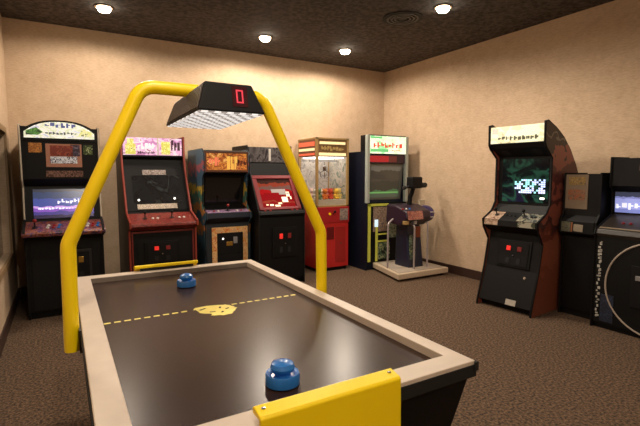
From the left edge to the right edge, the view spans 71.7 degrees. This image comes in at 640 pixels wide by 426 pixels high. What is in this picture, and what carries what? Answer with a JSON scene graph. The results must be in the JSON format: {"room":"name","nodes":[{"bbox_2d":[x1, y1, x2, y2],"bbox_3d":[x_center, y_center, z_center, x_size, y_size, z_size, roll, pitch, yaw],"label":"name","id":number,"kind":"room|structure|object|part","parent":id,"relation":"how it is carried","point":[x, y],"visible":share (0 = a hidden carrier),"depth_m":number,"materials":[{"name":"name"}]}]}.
{"room":"games hall","nodes":[
{"label":"games hall","id":0,"kind":"room"},
{"bbox_2d":[0,14,17,334],"bbox_3d":[-1.400,-0.257,1.343,0.100,3.075,8.160,-3,6,-30],"label":"wall","id":1,"kind":"structure","parent":0,"point":[9,283],"depth_m":4.43,"materials":[{"name":"beige paint"}]},
{"bbox_2d":[0,123,13,281],"bbox_3d":[-2.635,-0.109,3.503,0.122,1.320,2.220,-3,6,-30],"label":"window","id":2,"kind":"structure","parent":1,"relation":"in","point":[9,260],"depth_m":4.40,"materials":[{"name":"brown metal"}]},
{"bbox_3d":[-2.657,-0.108,3.490,0.010,1.200,2.100,-3,6,-30],"label":"pane","id":3,"kind":"part","parent":2,"relation":"part of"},
{"bbox_2d":[0,288,19,357],"bbox_3d":[-1.346,1.213,1.495,0.015,0.120,8.145,-3,6,-30],"label":"baseboard","id":4,"kind":"structure","parent":1,"relation":"attached to","point":[4,334],"depth_m":3.96,"materials":[{"name":"brown wood"}]},
{"bbox_2d":[2,17,383,287],"bbox_3d":[-1.196,-0.689,6.223,5.389,3.075,0.100,-3,6,-30],"label":"wall","id":5,"kind":"structure","parent":0,"point":[86,77],"depth_m":5.53,"materials":[{"name":"beige paint"}]},
{"bbox_2d":[19,287,27,297],"bbox_3d":[-1.167,0.787,6.304,5.189,0.120,0.015,-3,6,-30],"label":"baseboard","id":6,"kind":"structure","parent":5,"relation":"attached to","point":[23,290],"depth_m":5.02,"materials":[{"name":"brown wood"}]},
{"bbox_2d":[0,0,614,72],"bbox_3d":[0.885,-1.956,2.530,5.389,0.100,8.360,-3,6,-30],"label":"ceiling","id":7,"kind":"structure","parent":0,"point":[304,30],"depth_m":4.89,"materials":[{"name":"brown paint"}]},
{"bbox_2d":[95,4,112,12],"bbox_3d":[-2.176,-2.049,4.460,0.170,0.055,0.170,-3,6,-30],"label":"ceiling spotlight","id":8,"kind":"object","parent":7,"relation":"attached to","point":[103,8],"visible":1,"depth_m":4.42,"materials":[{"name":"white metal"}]},
{"bbox_2d":[258,35,271,41],"bbox_3d":[-0.675,-2.135,5.436,0.170,0.055,0.170,-3,6,-30],"label":"ceiling spotlight","id":9,"kind":"object","parent":7,"relation":"attached to","point":[264,38],"visible":1,"depth_m":5.39,"materials":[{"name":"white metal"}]},
{"bbox_2d":[339,48,350,54],"bbox_3d":[0.341,-2.186,6.014,0.170,0.055,0.170,-3,6,-30],"label":"ceiling spotlight","id":10,"kind":"object","parent":7,"relation":"attached to","point":[344,51],"visible":1,"depth_m":5.97,"materials":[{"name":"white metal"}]},
{"bbox_2d":[383,11,422,25],"bbox_3d":[0.891,-2.096,4.776,0.430,0.015,0.430,-3,6,-30],"label":"ceiling vent","id":11,"kind":"object","parent":7,"relation":"in","point":[402,16],"visible":1,"depth_m":4.75,"materials":[{"name":"brown metal"}]},
{"bbox_3d":[0.891,-2.098,4.776,0.110,0.011,0.110,-3,6,-30],"label":"plate","id":12,"kind":"part","parent":11,"relation":"part of","materials":[{"name":"brown metal"}]},
{"bbox_2d":[434,4,451,12],"bbox_3d":[1.239,-2.049,4.461,0.170,0.055,0.170,-3,6,-30],"label":"ceiling spotlight","id":13,"kind":"object","parent":7,"relation":"attached to","point":[441,8],"visible":1,"depth_m":4.42,"materials":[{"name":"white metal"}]},
{"bbox_2d":[0,265,639,425],"bbox_3d":[0.885,1.207,2.810,5.389,0.100,8.360,-3,6,-30],"label":"floor","id":14,"kind":"structure","parent":0,"point":[553,368],"depth_m":3.37,"materials":[{"name":"brown carpet"}]},
{"bbox_2d":[17,120,105,319],"bbox_3d":[-2.672,0.040,4.622,0.690,1.905,1.099,-3,6,-30],"label":"tall cabinet","id":15,"kind":"object","parent":14,"relation":"on","point":[58,159],"visible":0.85,"depth_m":4.27,"materials":[{"name":"black laminate"}]},
{"bbox_3d":[-2.991,-0.410,4.484,0.016,0.889,0.948,-3,6,-30],"label":"edge trim","id":16,"kind":"part","parent":15,"relation":"part of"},
{"bbox_3d":[-2.953,0.082,4.462,0.020,1.850,1.099,-3,6,-30],"label":"panel","id":17,"kind":"part","parent":15,"relation":"part of","materials":[{"name":"black laminate"}]},
{"bbox_2d":[26,127,41,134],"bbox_3d":[-2.651,-0.762,4.104,0.133,0.070,0.002,-3,6,-30],"label":"artwork","id":18,"kind":"object","parent":15,"relation":"attached to","point":[29,130],"depth_m":4.10},
{"bbox_3d":[-2.489,-0.522,4.258,0.574,0.390,0.026,-3,6,-30],"label":"panel","id":19,"kind":"part","parent":15,"relation":"part of","materials":[{"name":"black plastic"}]},
{"bbox_2d":[50,145,72,155],"bbox_3d":[-2.477,-0.596,4.241,0.190,0.100,0.007,-3,6,-30],"label":"picture","id":20,"kind":"object","parent":15,"relation":"attached to","point":[55,150],"depth_m":4.24},
{"bbox_3d":[-2.453,0.153,4.256,0.690,0.142,0.226,-3,6,-30],"label":"control panel","id":21,"kind":"part","parent":15,"relation":"part of","materials":[{"name":"red plastic"}]},
{"bbox_2d":[50,156,77,163],"bbox_3d":[-2.464,-0.510,4.261,0.225,0.065,0.005,-3,6,-30],"label":"picture","id":22,"kind":"object","parent":15,"relation":"attached to","point":[53,159],"depth_m":4.26},
{"bbox_3d":[-2.489,0.587,4.357,0.574,0.694,0.008,-3,6,-30],"label":"panel","id":23,"kind":"part","parent":15,"relation":"part of","materials":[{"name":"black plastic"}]},
{"bbox_2d":[70,145,79,155],"bbox_3d":[-2.378,-0.606,4.298,0.080,0.110,0.008,-3,6,-30],"label":"picture","id":24,"kind":"object","parent":15,"relation":"attached to","point":[74,149],"depth_m":4.30},
{"bbox_3d":[-2.415,0.529,4.383,0.280,0.336,0.012,-3,6,-30],"label":"coin door","id":25,"kind":"part","parent":15,"relation":"part of","materials":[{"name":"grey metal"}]},
{"bbox_3d":[-2.411,0.530,4.375,0.241,0.289,0.006,-3,6,-30],"label":"door panel","id":26,"kind":"part","parent":15,"relation":"part of","materials":[{"name":"black metal"}]},
{"bbox_2d":[79,129,91,136],"bbox_3d":[-2.290,-0.780,4.313,0.122,0.070,0.002,-3,6,-30],"label":"artwork","id":27,"kind":"object","parent":15,"relation":"attached to","point":[82,132],"depth_m":4.31},
{"bbox_3d":[-2.429,-0.439,4.810,0.016,0.889,0.948,-3,6,-30],"label":"edge trim","id":28,"kind":"part","parent":15,"relation":"part of","materials":[{"name":"plastic"}]},
{"bbox_3d":[-2.391,0.053,4.788,0.020,1.850,1.099,-3,6,-30],"label":"panel","id":29,"kind":"part","parent":15,"relation":"part of","materials":[{"name":"black laminate"}]},
{"bbox_2d":[116,137,198,272],"bbox_3d":[-1.911,0.024,5.165,0.714,1.842,1.030,-3,6,-30],"label":"tall cabinet","id":30,"kind":"object","parent":14,"relation":"on","point":[157,221],"visible":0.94,"depth_m":5.00,"materials":[{"name":"red laminate"},{"name":"black laminate"},{"name":"black vinyl"}]},
{"bbox_3d":[-2.210,0.045,4.994,0.020,1.830,1.025,-3,6,-30],"label":"panel","id":31,"kind":"part","parent":30,"relation":"part of","materials":[{"name":"brown laminate"}]},
{"bbox_3d":[-2.209,0.039,4.992,0.024,1.842,1.030,-3,6,-30],"label":"edge trim","id":32,"kind":"part","parent":30,"relation":"part of","materials":[{"name":"red plastic"}]},
{"bbox_3d":[-1.721,0.427,4.834,0.360,0.245,0.012,-3,6,-30],"label":"coin door","id":33,"kind":"part","parent":30,"relation":"part of","materials":[{"name":"black metal"}]},
{"bbox_3d":[-1.717,0.428,4.826,0.310,0.210,0.006,-3,6,-30],"label":"door panel","id":34,"kind":"part","parent":30,"relation":"part of","materials":[{"name":"black plastic"}]},
{"bbox_3d":[-1.731,0.090,4.861,0.704,0.163,0.304,-3,6,-30],"label":"control panel","id":35,"kind":"part","parent":30,"relation":"part of","materials":[{"name":"red plastic"}]},
{"bbox_3d":[-1.711,0.533,4.865,0.660,0.720,0.008,-3,6,-30],"label":"panel","id":36,"kind":"part","parent":30,"relation":"part of","materials":[{"name":"black laminate"}]},
{"bbox_3d":[-1.708,0.541,4.861,0.540,0.562,0.004,-3,6,-30],"label":"panel","id":37,"kind":"part","parent":30,"relation":"part of","materials":[{"name":"black plastic"}]},
{"bbox_3d":[-1.613,0.008,5.338,0.024,1.842,1.030,-3,6,-30],"label":"edge trim","id":38,"kind":"part","parent":30,"relation":"part of","materials":[{"name":"red plastic"}]},
{"bbox_3d":[-1.614,0.014,5.341,0.020,1.830,1.025,-3,6,-30],"label":"panel","id":39,"kind":"part","parent":30,"relation":"part of","materials":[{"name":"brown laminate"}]},
{"bbox_2d":[188,148,251,264],"bbox_3d":[-1.283,0.049,5.670,0.580,1.702,0.796,-3,6,-30],"label":"tall cabinet","id":40,"kind":"object","parent":14,"relation":"on","point":[217,179],"visible":0.89,"depth_m":5.42,"materials":[{"name":"black laminate"}]},
{"bbox_3d":[-1.527,0.065,5.533,0.020,1.695,0.790,-3,6,-30],"label":"panel","id":41,"kind":"part","parent":40,"relation":"part of","materials":[{"name":"multicoloured wood"}]},
{"bbox_3d":[-1.525,0.062,5.530,0.014,1.702,0.796,-3,6,-30],"label":"edge trim","id":42,"kind":"part","parent":40,"relation":"part of","materials":[{"name":"black laminate"}]},
{"bbox_3d":[-1.125,0.482,5.437,0.530,0.720,0.008,-3,6,-30],"label":"panel","id":43,"kind":"part","parent":40,"relation":"part of","materials":[{"name":"wood"}]},
{"bbox_3d":[-1.160,0.000,5.455,0.540,0.199,0.284,-3,6,-30],"label":"control panel","id":44,"kind":"part","parent":40,"relation":"part of","materials":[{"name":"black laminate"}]},
{"bbox_3d":[-1.102,0.480,5.437,0.330,0.485,0.006,-3,6,-30],"label":"coin door","id":45,"kind":"part","parent":40,"relation":"part of","materials":[{"name":"black metal"}]},
{"bbox_3d":[-1.100,0.371,5.423,0.310,0.245,0.004,-3,6,-30],"label":"door panel","id":46,"kind":"part","parent":40,"relation":"part of","materials":[{"name":"black plastic"}]},
{"bbox_3d":[-1.100,0.605,5.444,0.310,0.195,0.004,-3,6,-30],"label":"door panel","id":47,"kind":"part","parent":40,"relation":"part of","materials":[{"name":"black plastic"}]},
{"bbox_3d":[-1.041,0.037,5.811,0.014,1.702,0.796,-3,6,-30],"label":"edge trim","id":48,"kind":"part","parent":40,"relation":"part of","materials":[{"name":"black laminate"}]},
{"bbox_3d":[-1.043,0.040,5.814,0.020,1.695,0.790,-3,6,-30],"label":"panel","id":49,"kind":"part","parent":40,"relation":"part of","materials":[{"name":"wood"}]},
{"bbox_2d":[232,145,304,281],"bbox_3d":[-0.696,-0.005,5.921,0.640,1.767,0.949,-3,6,-30],"label":"tall cabinet","id":50,"kind":"object","parent":14,"relation":"on","point":[277,224],"visible":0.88,"depth_m":5.62,"materials":[{"name":"black laminate"}]},
{"bbox_3d":[-0.966,0.011,5.769,0.020,1.760,0.939,-3,6,-30],"label":"panel","id":51,"kind":"part","parent":50,"relation":"part of","materials":[{"name":"black laminate"}]},
{"bbox_3d":[-0.965,0.008,5.766,0.014,1.767,0.947,-3,6,-30],"label":"edge trim","id":52,"kind":"part","parent":50,"relation":"part of","materials":[{"name":"black rubber"}]},
{"bbox_2d":[250,163,289,174],"bbox_3d":[-0.648,-0.566,5.789,0.600,0.167,0.079,-3,6,-30],"label":"hood","id":53,"kind":"object","parent":50,"relation":"attached to","point":[255,168],"depth_m":5.77,"materials":[{"name":"black plastic"}]},
{"bbox_3d":[-0.476,0.440,5.580,0.590,0.780,0.008,-3,6,-30],"label":"panel","id":54,"kind":"part","parent":50,"relation":"part of","materials":[{"name":"black laminate"}]},
{"bbox_3d":[-0.480,-0.001,5.548,0.600,0.084,0.089,-3,6,-30],"label":"control panel","id":55,"kind":"part","parent":50,"relation":"part of","materials":[{"name":"black plastic"}]},
{"bbox_3d":[-0.442,0.362,5.576,0.340,0.374,0.012,-3,6,-30],"label":"coin door","id":56,"kind":"part","parent":50,"relation":"part of","materials":[{"name":"black plastic"}]},
{"bbox_3d":[-0.438,0.362,5.568,0.292,0.322,0.006,-3,6,-30],"label":"door panel","id":57,"kind":"part","parent":50,"relation":"part of","materials":[{"name":"black metal"}]},
{"bbox_3d":[-0.431,-0.016,6.080,0.020,1.760,0.939,-3,6,-30],"label":"panel","id":58,"kind":"part","parent":50,"relation":"part of","materials":[{"name":"black laminate"}]},
{"bbox_3d":[-0.429,-0.019,6.077,0.014,1.767,0.947,-3,6,-30],"label":"edge trim","id":59,"kind":"part","parent":50,"relation":"part of","materials":[{"name":"black rubber"}]},
{"bbox_2d":[60,80,478,425],"bbox_3d":[-0.465,0.333,1.993,1.208,1.786,2.007,-3,6,-30],"label":"table","id":60,"kind":"object","parent":14,"relation":"on","point":[155,351],"visible":1,"depth_m":1.64,"materials":[{"name":"black laminate"}]},
{"bbox_3d":[-0.587,-0.463,1.913,0.042,0.088,0.614,-3,6,-29],"label":"louvre panel","id":61,"kind":"part","parent":60,"relation":"part of","materials":[{"name":"grey metal"}]},
{"bbox_2d":[177,273,195,287],"bbox_3d":[-0.751,0.375,2.487,0.104,0.073,0.104,-3,6,-30],"label":"hockey pusher","id":62,"kind":"object","parent":60,"relation":"on","point":[186,280],"visible":1,"depth_m":2.46,"materials":[{"name":"blue plastic"}]},
{"bbox_3d":[-0.751,0.362,2.486,0.074,0.046,0.074,-3,6,-30],"label":"knob","id":63,"kind":"part","parent":62,"relation":"part of","materials":[{"name":"blue plastic"}]},
{"bbox_2d":[168,110,262,129],"bbox_3d":[-0.485,-0.411,1.984,0.283,0.005,0.638,-3,6,-30],"label":"diffuser","id":64,"kind":"object","parent":60,"relation":"attached to","point":[202,119],"depth_m":1.86,"materials":[{"name":"white plastic"}]},
{"bbox_2d":[91,262,439,425],"bbox_3d":[-0.456,0.443,2.011,0.965,0.032,1.806,-3,6,-30],"label":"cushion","id":65,"kind":"object","parent":60,"relation":"on","point":[201,354],"depth_m":1.66,"materials":[{"name":"black plastic"}]},
{"bbox_3d":[-0.462,0.453,2.005,1.087,0.055,1.963,-3,6,-30],"label":"rail","id":66,"kind":"part","parent":60,"relation":"part of","materials":[{"name":"laminate"}]},
{"bbox_2d":[265,358,299,390],"bbox_3d":[-0.113,0.478,1.330,0.104,0.073,0.104,-3,6,-30],"label":"hockey pusher","id":67,"kind":"object","parent":60,"relation":"on","point":[282,375],"visible":1,"depth_m":1.30,"materials":[{"name":"blue plastic"}]},
{"bbox_3d":[-0.113,0.464,1.329,0.074,0.046,0.074,-3,6,-30],"label":"knob","id":68,"kind":"part","parent":67,"relation":"part of","materials":[{"name":"blue plastic"}]},
{"bbox_2d":[298,137,348,271],"bbox_3d":[0.066,-0.130,6.541,0.548,1.905,0.630,-3,6,-30],"label":"machine","id":69,"kind":"object","parent":14,"relation":"on","point":[331,171],"visible":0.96,"depth_m":6.43,"materials":[{"name":"red metal"}]},
{"bbox_2d":[309,188,313,198],"bbox_3d":[-0.125,-0.293,6.577,0.098,0.160,0.085,-4,7,-42],"label":"plush toy","id":70,"kind":"object","parent":69,"relation":"on","point":[310,189],"visible":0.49,"depth_m":6.55,"materials":[{"name":"pink fabric"}]},
{"bbox_3d":[-0.086,-0.496,6.769,0.476,0.695,0.012,-3,6,-30],"label":"panel","id":71,"kind":"part","parent":69,"relation":"part of","materials":[{"name":"clear glass"}]},
{"bbox_2d":[318,188,321,199],"bbox_3d":[-0.017,-0.270,6.317,0.098,0.160,0.085,0,5,-2],"label":"plush toy","id":72,"kind":"object","parent":69,"relation":"on","point":[320,189],"visible":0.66,"depth_m":6.29,"materials":[{"name":"green fabric"}]},
{"bbox_3d":[0.045,-0.596,6.534,0.540,0.975,0.550,-3,6,-30],"label":"frame","id":73,"kind":"part","parent":69,"relation":"part of","materials":[{"name":"beige wood"}]},
{"bbox_2d":[322,188,327,198],"bbox_3d":[0.071,-0.274,6.357,0.098,0.160,0.085,-2,5,-19],"label":"plush toy","id":74,"kind":"object","parent":69,"relation":"on","point":[324,195],"visible":1,"depth_m":6.33,"materials":[{"name":"orange fabric"}]},
{"bbox_3d":[0.151,0.291,6.352,0.120,0.180,0.007,-3,6,-30],"label":"prize door","id":75,"kind":"part","parent":69,"relation":"part of","materials":[{"name":"red plastic"}]},
{"bbox_2d":[328,188,333,198],"bbox_3d":[0.150,-0.279,6.414,0.098,0.160,0.085,-4,6,-36],"label":"plush toy","id":76,"kind":"object","parent":69,"relation":"on","point":[330,191],"visible":1,"depth_m":6.39,"materials":[{"name":"fabric"}]},
{"bbox_3d":[0.187,0.028,6.346,0.548,0.225,0.012,-3,6,-30],"label":"control panel","id":77,"kind":"part","parent":69,"relation":"part of","materials":[{"name":"red metal"}]},
{"bbox_2d":[333,188,338,198],"bbox_3d":[0.234,-0.282,6.451,0.085,0.160,0.098,4,6,37],"label":"plush toy","id":78,"kind":"object","parent":69,"relation":"on","point":[335,191],"visible":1,"depth_m":6.42,"materials":[{"name":"yellow fabric"}]},
{"bbox_3d":[0.268,-0.488,6.674,0.012,0.695,0.486,-3,6,-30],"label":"panel","id":79,"kind":"part","parent":69,"relation":"part of","materials":[{"name":"clear glass"}]},
{"bbox_2d":[337,188,341,198],"bbox_3d":[0.275,-0.289,6.532,0.098,0.160,0.085,-1,5,-13],"label":"plush toy","id":80,"kind":"object","parent":69,"relation":"on","point":[339,189],"visible":0.59,"depth_m":6.51,"materials":[{"name":"fabric"}]},
{"bbox_3d":[0.297,0.453,6.453,0.180,0.520,0.006,-3,6,-30],"label":"service door","id":81,"kind":"part","parent":69,"relation":"part of","materials":[{"name":"red metal"}]},
{"bbox_3d":[0.347,0.018,6.428,0.140,0.170,0.007,-3,6,-30],"label":"coin plate","id":82,"kind":"part","parent":69,"relation":"part of","materials":[{"name":"grey metal"}]},
{"bbox_2d":[348,134,447,279],"bbox_3d":[1.001,-0.154,6.535,0.898,1.955,1.580,-3,6,-30],"label":"machine","id":83,"kind":"object","parent":14,"relation":"on","point":[384,229],"visible":0.99,"depth_m":6.42,"materials":[{"name":"black metal"}]},
{"bbox_3d":[0.471,-0.050,6.687,0.020,1.720,0.800,-3,6,-30],"label":"panel","id":84,"kind":"part","parent":83,"relation":"part of","materials":[{"name":"blue laminate"}]},
{"bbox_3d":[0.675,-0.622,6.293,0.052,0.970,0.055,-3,6,-30],"label":"frame post","id":85,"kind":"part","parent":83,"relation":"part of","materials":[{"name":"grey metal"}]},
{"bbox_3d":[0.855,-0.779,6.380,0.340,0.088,0.004,-3,6,-30],"label":"red panel","id":86,"kind":"part","parent":83,"relation":"part of","materials":[{"name":"red plastic"}]},
{"bbox_2d":[371,136,388,151],"bbox_3d":[0.856,-0.985,6.340,0.320,0.215,0.002,-3,6,-30],"label":"artwork","id":87,"kind":"object","parent":83,"relation":"attached to","point":[378,143],"depth_m":6.34},
{"bbox_3d":[0.882,0.090,6.495,0.255,0.361,0.005,-3,6,-30],"label":"artwork panel","id":88,"kind":"part","parent":83,"relation":"part of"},
{"bbox_3d":[0.949,0.555,6.576,0.220,0.246,0.004,-3,6,-30],"label":"artwork panel","id":89,"kind":"part","parent":83,"relation":"part of","materials":[{"name":"green plastic"}]},
{"bbox_3d":[0.971,0.281,6.573,0.680,0.880,0.010,-3,6,-30],"label":"panel","id":90,"kind":"part","parent":83,"relation":"part of","materials":[{"name":"black laminate"}]},
{"bbox_3d":[0.966,0.416,6.099,0.122,0.686,0.025,-4,7,-41],"label":"handrail","id":91,"kind":"part","parent":83,"relation":"part of","materials":[{"name":"silver metal"}]},
{"bbox_3d":[1.087,0.132,6.619,0.140,0.466,0.004,-3,6,-30],"label":"artwork panel","id":92,"kind":"part","parent":83,"relation":"part of","materials":[{"name":"plastic"}]},
{"bbox_3d":[1.067,-0.790,6.503,0.150,0.088,0.004,-3,6,-30],"label":"red panel","id":93,"kind":"part","parent":83,"relation":"part of","materials":[{"name":"red plastic"}]},
{"bbox_3d":[1.290,-0.654,6.651,0.052,0.970,0.055,-3,6,-30],"label":"frame post","id":94,"kind":"part","parent":83,"relation":"part of","materials":[{"name":"grey metal"}]},
{"bbox_3d":[1.272,-0.225,6.182,0.122,0.265,0.069,4,6,35],"label":"handlebar stem","id":95,"kind":"part","parent":83,"relation":"part of","materials":[{"name":"black metal"}]},
{"bbox_3d":[1.274,0.472,6.119,0.100,0.340,0.025,-3,6,-30],"label":"pedestal panel","id":96,"kind":"part","parent":83,"relation":"part of","materials":[{"name":"green plastic"}]},
{"bbox_3d":[1.248,0.441,6.041,0.026,0.647,0.137,-3,6,-30],"label":"handrail","id":97,"kind":"part","parent":83,"relation":"part of","materials":[{"name":"silver metal"}]},
{"bbox_2d":[407,211,422,219],"bbox_3d":[1.283,0.032,5.950,0.265,0.116,0.032,-3,6,-30],"label":"artwork","id":98,"kind":"object","parent":83,"relation":"attached to","point":[411,215],"depth_m":5.94},
{"bbox_3d":[1.359,0.261,6.182,0.090,0.150,0.030,-3,6,-30],"label":"pedestal panel","id":99,"kind":"part","parent":83,"relation":"part of","materials":[{"name":"orange plastic"}]},
{"bbox_3d":[1.466,0.407,6.190,0.025,0.686,0.139,-2,6,-25],"label":"handrail","id":100,"kind":"part","parent":83,"relation":"part of","materials":[{"name":"silver metal"}]},
{"bbox_2d":[476,119,577,317],"bbox_3d":[2.198,0.026,4.699,0.815,1.922,0.622,-4,6,-35],"label":"tall cabinet","id":101,"kind":"object","parent":14,"relation":"on","point":[520,273],"visible":0.99,"depth_m":4.50,"materials":[{"name":"black laminate"}]},
{"bbox_3d":[2.025,0.004,4.943,0.815,1.922,0.022,-4,6,-35],"label":"edge trim","id":102,"kind":"part","parent":101,"relation":"part of","materials":[{"name":"black laminate"}]},
{"bbox_3d":[2.026,0.009,4.944,0.795,1.910,0.020,-4,6,-35],"label":"panel","id":103,"kind":"part","parent":101,"relation":"part of","materials":[{"name":"black wood"}]},
{"bbox_2d":[501,150,510,155],"bbox_3d":[1.973,-0.635,4.690,0.087,0.058,0.098,-4,6,-35],"label":"speaker grille","id":104,"kind":"object","parent":101,"relation":"attached to","point":[503,152],"depth_m":4.69,"materials":[{"name":"black rubber"}]},
{"bbox_3d":[1.933,0.756,4.576,0.116,0.357,0.570,-4,6,-35],"label":"kick panel","id":105,"kind":"part","parent":101,"relation":"part of","materials":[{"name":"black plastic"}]},
{"bbox_3d":[2.000,0.426,4.595,0.061,0.301,0.570,-4,6,-35],"label":"panel","id":106,"kind":"part","parent":101,"relation":"part of","materials":[{"name":"black plastic"}]},
{"bbox_3d":[1.988,0.100,4.557,0.150,0.198,0.590,-4,6,-35],"label":"control panel","id":107,"kind":"part","parent":101,"relation":"part of","materials":[{"name":"black plastic"}]},
{"bbox_3d":[1.998,0.423,4.568,0.048,0.235,0.310,-4,6,-35],"label":"door panel","id":108,"kind":"part","parent":101,"relation":"part of","materials":[{"name":"black plastic"}]},
{"bbox_3d":[2.005,0.425,4.573,0.061,0.274,0.360,-4,6,-35],"label":"coin door","id":109,"kind":"part","parent":101,"relation":"part of","materials":[{"name":"black metal"}]},
{"bbox_3d":[2.073,-0.626,4.553,0.143,0.095,0.580,-4,6,-35],"label":"speaker panel","id":110,"kind":"part","parent":101,"relation":"part of","materials":[{"name":"black plastic"}]},
{"bbox_2d":[532,149,542,154],"bbox_3d":[2.169,-0.610,4.413,0.087,0.058,0.098,-4,6,-35],"label":"speaker grille","id":111,"kind":"object","parent":101,"relation":"attached to","point":[534,151],"depth_m":4.41,"materials":[{"name":"black rubber"}]},
{"bbox_3d":[2.371,0.048,4.455,0.815,1.922,0.022,-4,6,-35],"label":"edge trim","id":112,"kind":"part","parent":101,"relation":"part of","materials":[{"name":"black laminate"}]},
{"bbox_3d":[2.372,0.052,4.456,0.795,1.910,0.020,-4,6,-35],"label":"panel","id":113,"kind":"part","parent":101,"relation":"part of","materials":[{"name":"brown wood"}]},
{"bbox_2d":[558,173,610,319],"bbox_3d":[2.650,0.310,4.374,0.440,1.410,0.360,-3,6,-30],"label":"machine","id":114,"kind":"object","parent":14,"relation":"on","point":[586,197],"visible":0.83,"depth_m":4.29,"materials":[{"name":"black plastic"}]},
{"bbox_3d":[2.410,0.130,4.340,0.006,0.097,0.090,-3,6,-30],"label":"selector plate","id":115,"kind":"part","parent":114,"relation":"part of","materials":[{"name":"grey metal"}]},
{"bbox_3d":[2.568,0.297,4.523,0.430,1.410,0.020,-3,6,-30],"label":"panel","id":116,"kind":"part","parent":114,"relation":"part of","materials":[{"name":"black plastic"}]},
{"bbox_2d":[568,189,584,199],"bbox_3d":[2.489,-0.178,4.295,0.002,0.101,0.160,-3,6,-30],"label":"picture","id":117,"kind":"object","parent":114,"relation":"attached to","point":[573,194],"depth_m":4.29},
{"bbox_2d":[569,177,585,184],"bbox_3d":[2.489,-0.310,4.283,0.002,0.079,0.160,-3,6,-30],"label":"picture","id":118,"kind":"object","parent":114,"relation":"attached to","point":[572,180],"depth_m":4.28},
{"bbox_3d":[2.517,0.596,4.322,0.006,0.701,0.300,-3,6,-30],"label":"door","id":119,"kind":"part","parent":114,"relation":"part of","materials":[{"name":"black laminate"}]},
{"bbox_3d":[2.470,0.145,4.237,0.007,0.069,0.090,-3,6,-30],"label":"coin plate","id":120,"kind":"part","parent":114,"relation":"part of","materials":[{"name":"beige metal"}]},
{"bbox_3d":[2.492,0.129,4.266,0.065,0.207,0.316,-3,6,-30],"label":"control panel","id":121,"kind":"part","parent":114,"relation":"part of","materials":[{"name":"black plastic"}]},
{"bbox_3d":[2.740,0.323,4.230,0.430,1.410,0.020,-3,6,-30],"label":"panel","id":122,"kind":"part","parent":114,"relation":"part of","materials":[{"name":"black plastic"}]},
{"bbox_2d":[590,157,639,337],"bbox_3d":[2.939,0.290,3.767,0.537,1.557,0.914,-3,6,-30],"label":"cabinet","id":123,"kind":"object","parent":14,"relation":"on","point":[615,293],"visible":1,"depth_m":3.94,"materials":[{"name":"black plastic"}]},
{"bbox_3d":[2.717,0.260,4.154,0.529,1.550,0.020,-3,6,-30],"label":"panel","id":124,"kind":"part","parent":123,"relation":"part of","materials":[{"name":"black plastic"}]},
{"bbox_2d":[599,294,613,323],"bbox_3d":[2.571,0.858,3.975,0.002,0.250,0.110,-3,6,-30],"label":"artwork","id":125,"kind":"object","parent":123,"relation":"attached to","point":[606,301],"depth_m":3.97},
{"bbox_3d":[2.728,0.632,3.693,0.006,0.790,0.836,-3,6,-30],"label":"panel","id":126,"kind":"part","parent":123,"relation":"part of","materials":[{"name":"black laminate"}]},
{"bbox_3d":[2.833,0.142,3.711,0.284,0.204,0.836,-3,6,-30],"label":"control panel","id":127,"kind":"part","parent":123,"relation":"part of","materials":[{"name":"black plastic"}]},
{"bbox_3d":[2.905,-0.344,3.710,0.006,0.250,0.836,-3,6,-30],"label":"panel","id":128,"kind":"part","parent":123,"relation":"part of","materials":[{"name":"black plastic"}]},
{"bbox_3d":[2.746,0.641,3.646,0.012,0.360,0.340,-3,6,-30],"label":"coin door","id":129,"kind":"part","parent":123,"relation":"part of","materials":[{"name":"black metal"}]},
{"bbox_2d":[384,0,639,271],"bbox_3d":[3.169,-0.492,3.997,0.100,3.075,8.160,-3,6,-30],"label":"wall","id":130,"kind":"structure","parent":0,"point":[579,72],"depth_m":5.47,"materials":[{"name":"beige paint"}]},
{"bbox_2d":[422,258,481,279],"bbox_3d":[3.123,0.983,4.092,0.015,0.120,8.145,-3,6,-30],"label":"baseboard","id":131,"kind":"structure","parent":130,"relation":"attached to","point":[453,269],"depth_m":6.11,"materials":[{"name":"brown wood"}]}
]}

